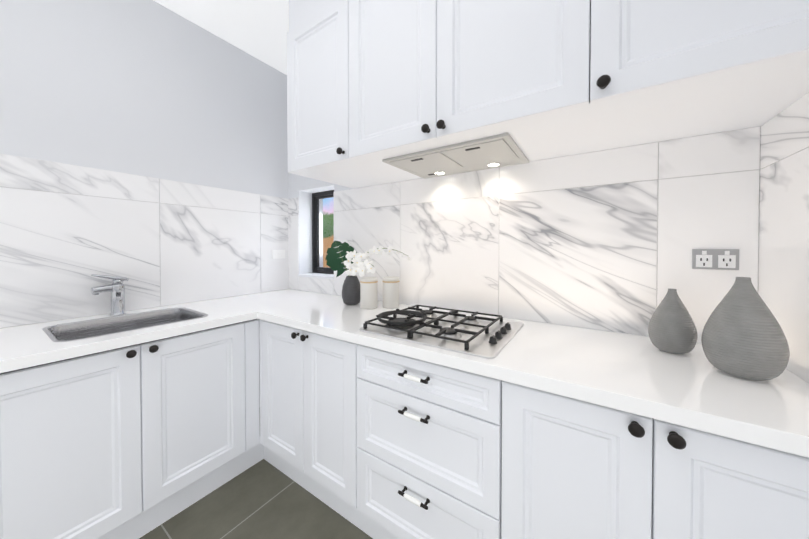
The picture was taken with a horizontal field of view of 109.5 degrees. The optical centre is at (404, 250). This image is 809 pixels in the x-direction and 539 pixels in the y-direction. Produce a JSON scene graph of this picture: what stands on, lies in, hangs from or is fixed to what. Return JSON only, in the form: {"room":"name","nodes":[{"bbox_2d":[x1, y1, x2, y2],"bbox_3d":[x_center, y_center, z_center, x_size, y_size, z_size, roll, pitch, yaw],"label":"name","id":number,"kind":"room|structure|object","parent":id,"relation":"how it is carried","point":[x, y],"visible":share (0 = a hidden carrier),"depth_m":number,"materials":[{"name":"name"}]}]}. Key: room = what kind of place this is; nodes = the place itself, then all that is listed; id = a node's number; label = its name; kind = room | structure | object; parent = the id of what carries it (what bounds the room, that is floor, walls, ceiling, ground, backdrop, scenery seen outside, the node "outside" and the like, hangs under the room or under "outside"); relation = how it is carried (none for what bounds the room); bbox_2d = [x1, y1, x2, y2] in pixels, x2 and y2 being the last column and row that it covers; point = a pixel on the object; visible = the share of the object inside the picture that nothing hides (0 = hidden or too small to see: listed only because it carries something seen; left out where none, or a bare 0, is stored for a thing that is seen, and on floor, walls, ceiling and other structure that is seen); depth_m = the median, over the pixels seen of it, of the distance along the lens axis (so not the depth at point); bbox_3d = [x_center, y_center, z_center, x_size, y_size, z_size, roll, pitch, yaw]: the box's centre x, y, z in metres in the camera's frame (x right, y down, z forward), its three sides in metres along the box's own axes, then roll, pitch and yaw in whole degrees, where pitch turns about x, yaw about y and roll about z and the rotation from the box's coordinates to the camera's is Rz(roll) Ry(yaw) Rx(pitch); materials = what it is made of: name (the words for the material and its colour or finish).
{"room":"kitchen","nodes":[
{"label":"kitchen","id":0,"kind":"room"},
{"bbox_2d":[0,0,287,398],"bbox_3d":[-1.909,-0.115,1.188,0.150,2.710,3.600,1,1,34],"label":"wall","id":1,"kind":"structure","parent":0,"point":[151,88],"depth_m":1.63,"materials":[{"name":"white paint"}]},
{"bbox_2d":[0,153,288,327],"bbox_3d":[-1.871,-0.042,1.103,0.008,0.766,3.200,1,1,34],"label":"wall tiles","id":2,"kind":"structure","parent":1,"relation":"attached to","point":[67,231],"depth_m":1.58,"materials":[{"name":"stone"}]},
{"bbox_2d":[272,250,284,258],"bbox_3d":[-1.034,0.027,2.349,0.010,0.072,0.115,1,1,34],"label":"light switch","id":3,"kind":"object","parent":2,"relation":"attached to","point":[278,254],"visible":1,"depth_m":2.34,"materials":[{"name":"white plastic"}]},
{"bbox_2d":[154,0,288,74],"bbox_3d":[-0.742,-1.509,0.396,2.950,0.100,3.600,1,1,34],"label":"ceiling","id":4,"kind":"structure","parent":0,"point":[258,29],"depth_m":1.84,"materials":[{"name":"white paint"}]},
{"bbox_2d":[139,459,372,538],"bbox_3d":[-0.742,1.301,0.433,2.950,0.100,3.600,1,1,34],"label":"floor","id":5,"kind":"structure","parent":0,"point":[263,499],"depth_m":1.34,"materials":[{"name":"tile"}]},
{"bbox_2d":[0,319,263,538],"bbox_3d":[-1.331,0.809,1.390,0.596,0.856,0.945,1,1,34],"label":"base cabinet","id":6,"kind":"object","parent":5,"relation":"on","point":[137,441],"visible":0.9,"depth_m":1.15,"materials":[{"name":"white paint"}]},
{"bbox_2d":[0,291,327,372],"bbox_3d":[-1.612,0.364,0.937,0.625,0.040,3.196,1,1,34],"label":"countertop","id":7,"kind":"structure","parent":6,"relation":"on","point":[23,346],"depth_m":1.18,"materials":[{"name":"white stone"}]},
{"bbox_2d":[91,274,128,315],"bbox_3d":[-1.530,0.226,1.487,0.064,0.220,0.138,1,1,34],"label":"faucet","id":8,"kind":"object","parent":7,"relation":"on","point":[116,288],"visible":1,"depth_m":1.49,"materials":[{"name":"silver metal"}]},
{"bbox_2d":[42,307,207,341],"bbox_3d":[-1.308,0.434,1.379,0.412,0.195,0.522,1,1,34],"label":"sink","id":9,"kind":"object","parent":7,"relation":"in","point":[77,330],"visible":0.23,"depth_m":1.45,"materials":[{"name":"silver metal"}]},
{"bbox_2d":[216,289,315,308],"bbox_3d":[-0.888,0.350,1.987,0.360,0.040,0.645,1,1,34],"label":"countertop","id":10,"kind":"structure","parent":6,"relation":"on","point":[286,294],"depth_m":2.02,"materials":[{"name":"white stone"}]},
{"bbox_2d":[259,320,350,521],"bbox_3d":[-0.344,0.805,1.660,0.747,0.856,0.596,1,1,34],"label":"base cabinet","id":11,"kind":"object","parent":5,"relation":"on","point":[305,376],"depth_m":1.39,"materials":[{"name":"white paint"}]},
{"bbox_2d":[351,342,490,538],"bbox_3d":[0.208,0.810,1.294,0.613,0.856,0.596,1,1,34],"label":"base cabinet","id":12,"kind":"object","parent":5,"relation":"on","point":[373,443],"depth_m":1.04,"materials":[{"name":"white paint"}]},
{"bbox_2d":[491,378,808,538],"bbox_3d":[0.749,0.815,0.935,0.722,0.856,0.596,1,1,34],"label":"base cabinet","id":13,"kind":"object","parent":5,"relation":"on","point":[562,467],"depth_m":0.71,"materials":[{"name":"white paint"}]},
{"bbox_2d":[256,294,808,457],"bbox_3d":[0.205,0.359,1.274,2.010,0.040,0.626,1,1,34],"label":"countertop","id":14,"kind":"structure","parent":13,"relation":"on","point":[695,388],"depth_m":0.82,"materials":[{"name":"white stone"}]},
{"bbox_2d":[325,241,409,304],"bbox_3d":[-0.229,0.135,1.682,0.554,0.397,0.168,1,1,34],"label":"vase","id":15,"kind":"object","parent":14,"relation":"on","point":[350,258],"visible":1,"depth_m":1.73,"materials":[{"name":"grey ceramic"}]},
{"bbox_2d":[360,277,377,308],"bbox_3d":[-0.208,0.245,1.677,0.101,0.177,0.101,1,1,34],"label":"jar","id":16,"kind":"object","parent":14,"relation":"on","point":[368,292],"visible":1,"depth_m":1.63,"materials":[{"name":"white ceramic"}]},
{"bbox_2d":[383,276,399,308],"bbox_3d":[-0.080,0.245,1.697,0.101,0.177,0.101,1,1,34],"label":"jar","id":17,"kind":"object","parent":14,"relation":"on","point":[390,292],"visible":1,"depth_m":1.65,"materials":[{"name":"white ceramic"}]},
{"bbox_2d":[359,305,523,358],"bbox_3d":[0.176,0.309,1.270,0.580,0.059,0.500,1,1,34],"label":"cooktop","id":18,"kind":"object","parent":14,"relation":"in","point":[473,334],"visible":1,"depth_m":1.18,"materials":[{"name":"silver metal"}]},
{"bbox_2d":[648,289,697,353],"bbox_3d":[0.913,0.236,0.976,0.124,0.213,0.124,1,1,34],"label":"vase","id":19,"kind":"object","parent":14,"relation":"on","point":[672,327],"visible":1,"depth_m":0.94,"materials":[{"name":"grey ceramic"}]},
{"bbox_2d":[701,277,789,380],"bbox_3d":[0.942,0.209,0.796,0.158,0.272,0.158,1,1,34],"label":"vase","id":20,"kind":"object","parent":14,"relation":"on","point":[743,335],"visible":1,"depth_m":0.76,"materials":[{"name":"grey ceramic"}]},
{"bbox_2d":[288,126,759,343],"bbox_3d":[0.183,-0.123,1.810,2.650,2.710,0.250,1,1,34],"label":"wall","id":21,"kind":"structure","parent":0,"point":[303,188],"depth_m":2.40,"materials":[{"name":"white paint"}]},
{"bbox_2d":[298,273,333,278],"bbox_3d":[-0.664,0.201,2.297,0.415,0.018,0.142,1,1,34],"label":"window sill","id":22,"kind":"structure","parent":21,"relation":"attached to","point":[320,275],"depth_m":2.26,"materials":[{"name":"white paint"}]},
{"bbox_2d":[312,190,333,273],"bbox_3d":[-0.613,-0.152,2.371,0.416,0.685,0.045,1,1,34],"label":"window","id":23,"kind":"structure","parent":21,"relation":"in","point":[316,197],"depth_m":2.45,"materials":[{"name":"black metal"}]},
{"bbox_2d":[287,0,402,188],"bbox_3d":[-0.307,-0.953,1.654,0.465,1.042,0.527,1,1,34],"label":"upper cabinet","id":24,"kind":"object","parent":21,"relation":"attached to","point":[315,33],"depth_m":1.47,"materials":[{"name":"white paint"}]},
{"bbox_2d":[343,0,586,180],"bbox_3d":[0.275,-0.948,1.268,0.931,1.042,0.527,1,1,34],"label":"upper cabinet","id":25,"kind":"object","parent":21,"relation":"attached to","point":[372,85],"depth_m":1.04,"materials":[{"name":"white paint"}]},
{"bbox_2d":[382,133,528,178],"bbox_3d":[0.244,-0.421,1.346,0.570,0.014,0.400,1,1,34],"label":"range hood","id":26,"kind":"object","parent":25,"relation":"attached to","point":[499,150],"visible":1,"depth_m":1.28,"materials":[{"name":"grey metal"}]},
{"bbox_2d":[288,126,760,342],"bbox_3d":[0.116,-0.050,1.701,2.642,0.766,0.008,1,1,34],"label":"wall tiles","id":27,"kind":"structure","parent":21,"relation":"attached to","point":[608,240],"depth_m":1.28,"materials":[{"name":"stone"}]},
{"bbox_2d":[692,249,738,269],"bbox_3d":[1.117,0.030,1.027,0.117,0.073,0.010,1,1,34],"label":"electrical outlet","id":28,"kind":"object","parent":27,"relation":"attached to","point":[722,259],"visible":1,"depth_m":1.02,"materials":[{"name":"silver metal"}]},
{"bbox_2d":[583,0,808,152],"bbox_3d":[0.866,-0.943,0.876,0.488,1.042,0.527,1,1,34],"label":"upper cabinet","id":29,"kind":"object","parent":21,"relation":"attached to","point":[654,71],"depth_m":0.74,"materials":[{"name":"white paint"}]},
{"bbox_3d":[0.424,-0.094,-0.359,0.150,2.710,3.600,1,1,34],"label":"wall","id":30,"kind":"structure","parent":0,"visible":0},
{"bbox_2d":[758,92,808,382],"bbox_3d":[0.331,-0.023,-0.357,0.008,0.766,3.200,1,1,34],"label":"wall tiles","id":31,"kind":"structure","parent":30,"relation":"attached to","point":[783,265],"depth_m":0.83,"materials":[{"name":"stone"}]},
{"label":"outside","id":32,"kind":"structure","parent":0,"visible":0},
{"bbox_2d":[323,197,333,267],"bbox_3d":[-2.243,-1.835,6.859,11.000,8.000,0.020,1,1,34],"label":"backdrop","id":33,"kind":"structure","parent":32,"point":[329,226],"depth_m":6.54,"materials":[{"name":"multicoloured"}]}
]}

